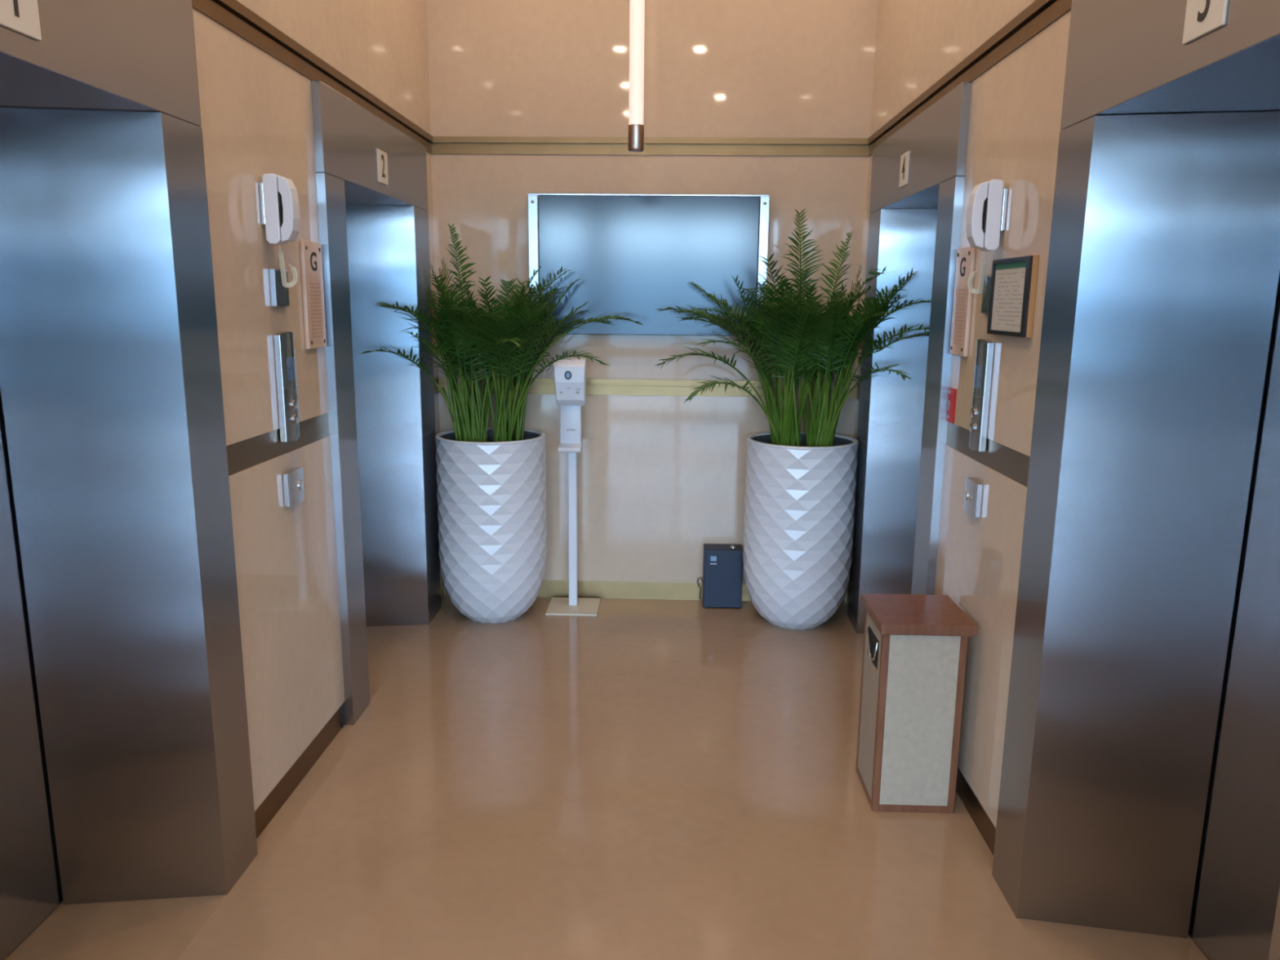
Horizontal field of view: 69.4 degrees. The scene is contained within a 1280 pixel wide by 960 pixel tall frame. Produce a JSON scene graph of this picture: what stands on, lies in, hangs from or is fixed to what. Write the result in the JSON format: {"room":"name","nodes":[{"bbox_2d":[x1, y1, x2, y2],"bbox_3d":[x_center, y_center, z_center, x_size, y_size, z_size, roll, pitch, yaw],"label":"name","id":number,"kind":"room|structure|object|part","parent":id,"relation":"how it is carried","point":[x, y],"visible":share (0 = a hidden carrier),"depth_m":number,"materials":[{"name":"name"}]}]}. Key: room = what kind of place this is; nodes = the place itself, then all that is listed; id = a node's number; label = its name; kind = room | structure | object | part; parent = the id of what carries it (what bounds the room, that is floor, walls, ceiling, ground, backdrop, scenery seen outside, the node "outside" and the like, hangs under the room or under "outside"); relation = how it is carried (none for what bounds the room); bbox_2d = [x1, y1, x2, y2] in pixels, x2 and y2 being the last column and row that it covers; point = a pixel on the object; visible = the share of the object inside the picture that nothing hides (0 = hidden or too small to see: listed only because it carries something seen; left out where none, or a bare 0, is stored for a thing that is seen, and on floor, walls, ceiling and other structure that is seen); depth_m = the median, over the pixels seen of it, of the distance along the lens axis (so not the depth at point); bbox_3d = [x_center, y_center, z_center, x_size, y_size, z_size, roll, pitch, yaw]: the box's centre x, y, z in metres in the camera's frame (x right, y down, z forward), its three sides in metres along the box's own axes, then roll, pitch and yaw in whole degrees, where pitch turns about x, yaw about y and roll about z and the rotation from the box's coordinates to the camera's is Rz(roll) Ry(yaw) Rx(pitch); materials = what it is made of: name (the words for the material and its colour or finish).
{"room":"lobby","nodes":[
{"label":"lobby","id":0,"kind":"room"},
{"bbox_2d":[192,0,443,811],"bbox_3d":[-1.266,-0.858,2.782,0.300,3.800,3.950,1,11,2],"label":"wall","id":1,"kind":"structure","parent":0,"point":[256,109],"depth_m":2.88,"materials":[{"name":"stone"}]},
{"bbox_2d":[0,0,257,959],"bbox_3d":[-1.370,0.082,1.841,0.483,2.312,1.320,1,11,2],"label":"elevator","id":2,"kind":"object","parent":1,"relation":"attached to","point":[126,801],"visible":0.92,"depth_m":2.28,"materials":[{"name":"silver metal"}]},
{"bbox_2d":[0,0,41,40],"bbox_3d":[-1.116,-0.867,1.644,0.007,0.128,0.128,1,11,2],"label":"number plate","id":3,"kind":"object","parent":2,"relation":"attached to","point":[21,16],"visible":1,"depth_m":1.67,"materials":[{"name":"beige plastic"}]},
{"bbox_3d":[-1.560,0.118,2.177,0.044,2.092,0.608,1,11,2],"label":"door panel","id":4,"kind":"part","parent":2,"relation":"part of","materials":[{"name":"silver metal"}]},
{"bbox_2d":[226,413,329,475],"bbox_3d":[-1.128,-0.120,2.893,0.003,0.085,0.837,1,11,2],"label":"trim","id":5,"kind":"structure","parent":1,"relation":"attached to","point":[243,455],"depth_m":2.81,"materials":[{"name":"brown wood"}]},
{"bbox_2d":[258,173,299,288],"bbox_3d":[-1.070,-0.741,2.758,0.096,0.327,0.062,1,11,2],"label":"wall phone","id":6,"kind":"object","parent":1,"relation":"attached to","point":[278,195],"visible":1,"depth_m":2.72,"materials":[{"name":"white plastic"}]},
{"bbox_3d":[-1.063,-0.644,2.789,0.052,0.126,0.017,-4,12,-22],"label":"coiled cord","id":7,"kind":"part","parent":6,"relation":"part of","materials":[{"name":"beige plastic"}]},
{"bbox_2d":[269,268,289,306],"bbox_3d":[-1.108,-0.592,2.845,0.018,0.112,0.106,1,11,2],"label":"indicator","id":8,"kind":"object","parent":1,"relation":"attached to","point":[279,293],"visible":0.9,"depth_m":2.81,"materials":[{"name":"grey metal"}]},
{"bbox_3d":[-1.110,-0.582,2.796,0.018,0.112,0.004,1,11,2],"label":"edge trim","id":9,"kind":"part","parent":8,"relation":"part of","materials":[{"name":"silver metal"}]},
{"bbox_3d":[-1.108,-0.592,2.848,0.018,0.103,0.092,1,11,2],"label":"glass","id":10,"kind":"part","parent":8,"relation":"part of","materials":[{"name":"black glass"}]},
{"bbox_2d":[273,331,299,442],"bbox_3d":[-1.104,-0.293,2.909,0.033,0.343,0.118,1,11,2],"label":"panel","id":11,"kind":"object","parent":1,"relation":"attached to","point":[284,346],"visible":1,"depth_m":2.88,"materials":[{"name":"silver metal"}]},
{"bbox_3d":[-1.112,-0.281,2.855,0.020,0.332,0.007,1,11,2],"label":"edge trim","id":12,"kind":"part","parent":11,"relation":"part of","materials":[{"name":"silver metal"}]},
{"bbox_3d":[-1.107,-0.373,2.898,0.025,0.173,0.102,1,11,2],"label":"display glass","id":13,"kind":"part","parent":11,"relation":"part of","materials":[{"name":"black glass"}]},
{"bbox_2d":[282,467,304,506],"bbox_3d":[-1.111,0.021,2.977,0.024,0.114,0.131,1,11,2],"label":"switch plate","id":14,"kind":"object","parent":1,"relation":"attached to","point":[293,479],"visible":1,"depth_m":2.95,"materials":[{"name":"grey metal"}]},
{"bbox_3d":[-1.116,0.033,2.916,0.018,0.106,0.007,1,11,2],"label":"edge trim","id":15,"kind":"part","parent":14,"relation":"part of","materials":[{"name":"silver metal"}]},
{"bbox_2d":[298,480,303,490],"bbox_3d":[-1.100,0.016,2.999,0.004,0.034,0.034,1,11,2],"label":"switch","id":16,"kind":"object","parent":14,"relation":"attached to","point":[300,482],"depth_m":3.00,"materials":[{"name":"silver metal"}]},
{"bbox_2d":[191,0,432,154],"bbox_3d":[-1.109,-1.301,2.691,0.022,0.082,3.950,1,11,2],"label":"trim","id":17,"kind":"structure","parent":1,"relation":"attached to","point":[233,15],"depth_m":2.94,"materials":[{"name":"brown metal"}]},
{"bbox_2d":[299,240,326,349],"bbox_3d":[-1.100,-0.622,3.118,0.017,0.352,0.160,1,11,2],"label":"stone plaque","id":18,"kind":"object","parent":1,"relation":"attached to","point":[311,263],"visible":1,"depth_m":3.10,"materials":[{"name":"stone"}]},
{"bbox_2d":[254,580,444,839],"bbox_3d":[-1.141,0.961,3.130,0.009,0.098,3.950,1,11,2],"label":"baseboard","id":19,"kind":"structure","parent":1,"relation":"attached to","point":[274,801],"depth_m":3.08,"materials":[{"name":"brown metal"}]},
{"bbox_2d":[311,80,441,724],"bbox_3d":[-1.300,-0.333,3.981,0.483,2.312,1.368,1,11,2],"label":"elevator","id":20,"kind":"object","parent":1,"relation":"attached to","point":[374,237],"visible":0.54,"depth_m":4.28,"materials":[{"name":"silver metal"}]},
{"bbox_2d":[376,148,388,185],"bbox_3d":[-1.046,-1.271,3.754,0.007,0.128,0.128,1,11,2],"label":"number plate","id":21,"kind":"object","parent":20,"relation":"attached to","point":[381,157],"visible":1,"depth_m":3.74,"materials":[{"name":"beige plastic"}]},
{"bbox_2d":[433,377,438,394],"bbox_3d":[-1.067,-0.480,4.752,0.003,0.085,0.215,1,11,2],"label":"trim","id":22,"kind":"structure","parent":1,"relation":"attached to","point":[436,388],"depth_m":4.82,"materials":[{"name":"brown metal"}]},
{"bbox_2d":[3,595,1208,959],"bbox_3d":[-0.107,1.947,-1.375,16.000,0.100,13.500,1,11,2],"label":"floor","id":23,"kind":"structure","parent":0,"point":[636,779],"depth_m":2.89,"materials":[{"name":"tile"}]},
{"bbox_2d":[435,426,546,623],"bbox_3d":[-0.747,0.234,4.684,0.544,0.940,0.544,1,11,2],"label":"planter","id":24,"kind":"object","parent":23,"relation":"on","point":[491,495],"visible":0.95,"depth_m":4.46,"materials":[{"name":"white glazed ceramic"},{"name":"soil"}]},
{"bbox_2d":[359,223,644,441],"bbox_3d":[-0.602,-0.653,4.331,1.264,1.094,0.828,1,11,2],"label":"areca palm","id":25,"kind":"object","parent":24,"relation":"on","point":[513,340],"visible":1,"depth_m":4.35,"materials":[{"name":"green plant"}]},
{"bbox_2d":[545,357,600,616],"bbox_3d":[-0.344,0.030,4.768,0.268,1.317,0.270,1,11,2],"label":"stand","id":26,"kind":"object","parent":23,"relation":"on","point":[570,375],"visible":0.94,"depth_m":4.69,"materials":[{"name":"beige plastic"}]},
{"bbox_2d":[558,405,582,453],"bbox_3d":[-0.351,-0.269,4.652,0.112,0.252,0.100,1,11,2],"label":"drip tray","id":27,"kind":"object","parent":26,"relation":"on","point":[571,415],"depth_m":4.67,"materials":[{"name":"white plastic"}]},
{"bbox_2d":[553,357,586,405],"bbox_3d":[-0.350,-0.490,4.611,0.161,0.237,0.097,1,11,2],"label":"dispenser","id":28,"kind":"object","parent":26,"relation":"on","point":[570,375],"depth_m":4.57,"materials":[{"name":"grey plastic"}]},
{"bbox_3d":[-0.351,0.670,4.893,0.268,0.012,0.270,1,11,2],"label":"plate","id":29,"kind":"part","parent":26,"relation":"part of","materials":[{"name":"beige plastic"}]},
{"bbox_2d":[697,543,742,608],"bbox_3d":[0.424,0.505,4.926,0.235,0.338,0.128,1,11,2],"label":"box","id":30,"kind":"object","parent":23,"relation":"on","point":[722,564],"visible":0.99,"depth_m":4.87,"materials":[{"name":"plastic"}]},
{"bbox_3d":[0.326,0.590,5.001,0.038,0.133,0.008,1,11,2],"label":"power cord","id":31,"kind":"part","parent":30,"relation":"part of","materials":[{"name":"black plastic"}]},
{"bbox_3d":[0.491,0.353,4.869,0.032,0.016,0.032,1,11,2],"label":"knob","id":32,"kind":"part","parent":30,"relation":"part of","materials":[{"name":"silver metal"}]},
{"bbox_2d":[742,431,858,629],"bbox_3d":[0.794,0.258,4.637,0.543,0.940,0.545,1,11,2],"label":"planter","id":33,"kind":"object","parent":23,"relation":"on","point":[799,515],"visible":0.96,"depth_m":4.41,"materials":[{"name":"white glazed ceramic"},{"name":"soil"}]},
{"bbox_2d":[654,208,931,446],"bbox_3d":[0.734,-0.674,4.296,1.325,1.175,0.828,2,11,7],"label":"areca palm","id":34,"kind":"object","parent":33,"relation":"on","point":[801,340],"visible":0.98,"depth_m":4.29,"materials":[{"name":"green plant"}]},
{"bbox_2d":[856,593,977,813],"bbox_3d":[0.887,0.727,3.036,0.292,0.633,0.314,1,11,2],"label":"waste bin","id":35,"kind":"object","parent":23,"relation":"on","point":[915,646],"visible":1,"depth_m":2.91,"materials":[{"name":"white stone"}]},
{"bbox_3d":[0.755,0.732,3.031,0.005,0.574,0.221,1,11,2],"label":"panel","id":36,"kind":"part","parent":35,"relation":"part of","materials":[{"name":"beige stone"}]},
{"bbox_3d":[0.877,0.758,2.902,0.216,0.574,0.005,1,11,2],"label":"panel","id":37,"kind":"part","parent":35,"relation":"part of","materials":[{"name":"beige stone"}]},
{"bbox_2d":[426,0,877,602],"bbox_3d":[0.042,-1.229,4.756,2.785,3.800,0.150,1,11,2],"label":"wall","id":38,"kind":"structure","parent":0,"point":[660,478],"depth_m":4.62,"materials":[{"name":"stone"}]},
{"bbox_2d":[444,580,845,603],"bbox_3d":[0.022,0.602,5.039,2.185,0.098,0.008,1,11,2],"label":"baseboard","id":39,"kind":"structure","parent":38,"relation":"attached to","point":[549,588],"depth_m":5.04,"materials":[{"name":"gold metal"}]},
{"bbox_2d":[437,376,857,398],"bbox_3d":[0.033,-0.483,4.822,2.185,0.085,0.020,1,11,2],"label":"trim","id":40,"kind":"structure","parent":38,"relation":"attached to","point":[640,387],"depth_m":4.82,"materials":[{"name":"gold metal"}]},
{"bbox_2d":[528,193,769,336],"bbox_3d":[0.039,-1.084,4.679,1.203,0.695,0.056,1,11,2],"label":"wall display","id":41,"kind":"object","parent":38,"relation":"attached to","point":[635,255],"visible":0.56,"depth_m":4.65,"materials":[{"name":"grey glass"}]},
{"bbox_3d":[0.040,-1.419,4.601,1.200,0.008,0.022,1,11,2],"label":"rail","id":42,"kind":"part","parent":41,"relation":"part of","materials":[{"name":"silver metal"}]},
{"bbox_2d":[430,136,870,155],"bbox_3d":[0.044,-1.660,4.593,2.185,0.082,0.022,1,11,2],"label":"trim","id":43,"kind":"structure","parent":38,"relation":"attached to","point":[440,144],"depth_m":4.59,"materials":[{"name":"beige wood"}]},
{"bbox_2d":[847,0,1071,827],"bbox_3d":[1.218,-0.820,2.707,0.300,3.800,3.950,1,11,2],"label":"wall","id":44,"kind":"structure","parent":0,"point":[1015,106],"depth_m":2.79,"materials":[{"name":"stone"}]},
{"bbox_2d":[857,382,859,399],"bbox_3d":[1.126,-0.446,4.686,0.003,0.085,0.215,1,11,2],"label":"trim","id":45,"kind":"structure","parent":44,"relation":"attached to","point":[858,387],"depth_m":4.77,"materials":[{"name":"brown metal"}]},
{"bbox_2d":[847,81,972,643],"bbox_3d":[1.307,-0.293,3.903,0.483,2.312,1.368,1,11,2],"label":"entrance","id":46,"kind":"object","parent":44,"relation":"attached to","point":[902,427],"visible":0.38,"depth_m":4.20,"materials":[{"name":"silver metal"}]},
{"bbox_2d":[898,151,910,187],"bbox_3d":[1.072,-1.259,3.748,0.007,0.128,0.128,1,11,2],"label":"number plate","id":47,"kind":"object","parent":46,"relation":"attached to","point":[904,158],"visible":1,"depth_m":3.73,"materials":[{"name":"beige plastic"}]},
{"bbox_2d":[846,588,995,854],"bbox_3d":[1.059,0.996,3.064,0.006,0.098,3.950,1,11,2],"label":"baseboard","id":48,"kind":"structure","parent":44,"relation":"attached to","point":[984,824],"depth_m":2.89,"materials":[{"name":"brown metal"}]},
{"bbox_2d":[946,387,956,423],"bbox_3d":[1.070,-0.257,3.175,0.004,0.116,0.080,1,11,2],"label":"sign","id":49,"kind":"object","parent":44,"relation":"attached to","point":[952,395],"visible":1,"depth_m":3.17,"materials":[{"name":"red plastic"}]},
{"bbox_2d":[949,246,976,356],"bbox_3d":[1.066,-0.590,3.057,0.017,0.352,0.160,1,11,2],"label":"stone plaque","id":50,"kind":"object","parent":44,"relation":"attached to","point":[966,256],"visible":1,"depth_m":3.04,"materials":[{"name":"stone"}]},
{"bbox_2d":[867,0,1071,155],"bbox_3d":[1.069,-1.268,2.625,0.022,0.082,3.950,1,11,2],"label":"trim","id":51,"kind":"structure","parent":44,"relation":"attached to","point":[1039,15],"depth_m":2.86,"materials":[{"name":"brown wood"}]},
{"bbox_2d":[963,477,982,517],"bbox_3d":[1.048,0.053,2.922,0.024,0.114,0.131,1,11,2],"label":"switch plate","id":52,"kind":"object","parent":44,"relation":"attached to","point":[973,491],"visible":1,"depth_m":2.89,"materials":[{"name":"grey metal"}]},
{"bbox_2d":[963,489,968,500],"bbox_3d":[1.038,0.048,2.944,0.004,0.034,0.034,1,11,2],"label":"switch","id":53,"kind":"object","parent":52,"relation":"attached to","point":[966,492],"depth_m":2.93,"materials":[{"name":"silver metal"}]},
{"bbox_3d":[1.049,0.065,2.861,0.018,0.106,0.007,1,11,2],"label":"edge trim","id":54,"kind":"part","parent":52,"relation":"part of","materials":[{"name":"silver metal"}]},
{"bbox_2d":[968,339,994,452],"bbox_3d":[1.046,-0.262,2.855,0.033,0.343,0.118,1,11,2],"label":"panel","id":55,"kind":"object","parent":44,"relation":"attached to","point":[980,411],"visible":1,"depth_m":2.82,"materials":[{"name":"silver metal"}]},
{"bbox_3d":[1.051,-0.342,2.843,0.025,0.173,0.102,1,11,2],"label":"display glass","id":56,"kind":"part","parent":55,"relation":"part of","materials":[{"name":"grey mirror"}]},
{"bbox_3d":[1.051,-0.249,2.800,0.020,0.332,0.007,1,11,2],"label":"edge trim","id":57,"kind":"part","parent":55,"relation":"part of","materials":[{"name":"silver metal"}]},
{"bbox_2d":[981,275,991,313],"bbox_3d":[1.056,-0.560,2.790,0.018,0.112,0.106,1,11,2],"label":"indicator","id":58,"kind":"object","parent":44,"relation":"attached to","point":[987,284],"visible":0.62,"depth_m":2.79,"materials":[{"name":"grey metal"}]},
{"bbox_2d":[966,179,1008,294],"bbox_3d":[1.018,-0.716,2.733,0.096,0.327,0.065,1,11,2],"label":"wall phone","id":59,"kind":"object","parent":44,"relation":"attached to","point":[988,201],"visible":1,"depth_m":2.70,"materials":[{"name":"white plastic"}]},
{"bbox_3d":[1.010,-0.619,2.766,0.052,0.126,0.017,6,12,25],"label":"coiled cord","id":60,"kind":"part","parent":59,"relation":"part of","materials":[{"name":"beige plastic"}]},
{"bbox_2d":[946,421,1030,486],"bbox_3d":[1.064,-0.086,2.827,0.003,0.085,0.837,1,11,2],"label":"trim","id":61,"kind":"structure","parent":44,"relation":"attached to","point":[1012,464],"depth_m":2.75,"materials":[{"name":"brown wood"}]},
{"bbox_2d":[986,255,1039,337],"bbox_3d":[1.048,-0.516,2.605,0.024,0.216,0.293,1,11,2],"label":"framed notice","id":62,"kind":"object","parent":44,"relation":"attached to","point":[1013,287],"visible":1,"depth_m":2.57,"materials":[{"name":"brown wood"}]},
{"bbox_2d":[991,0,1279,959],"bbox_3d":[1.236,0.122,1.763,0.483,2.312,1.320,1,11,2],"label":"elevator","id":63,"kind":"object","parent":44,"relation":"attached to","point":[1139,809],"visible":1,"depth_m":2.19,"materials":[{"name":"silver metal"}]},
{"bbox_2d":[1182,0,1228,44],"bbox_3d":[1.002,-0.854,1.632,0.007,0.128,0.128,1,11,2],"label":"number plate","id":64,"kind":"object","parent":63,"relation":"attached to","point":[1202,17],"visible":1,"depth_m":1.64,"materials":[{"name":"beige plastic"}]},
{"bbox_3d":[1.445,0.165,2.086,0.044,2.092,0.608,1,11,2],"label":"door panel","id":65,"kind":"part","parent":63,"relation":"part of","materials":[{"name":"silver metal"}]},
{"bbox_3d":[-0.069,-1.881,-2.119,16.000,0.100,13.500,1,11,2],"label":"ceiling","id":66,"kind":"structure","parent":0,"visible":0},
{"bbox_2d":[627,0,644,152],"bbox_3d":[-0.007,-2.041,3.301,0.120,1.650,0.120,1,11,2],"label":"pendant light","id":67,"kind":"object","parent":66,"relation":"hanging from","point":[637,7],"visible":1,"depth_m":3.39,"materials":[{"name":"white"}]}
]}

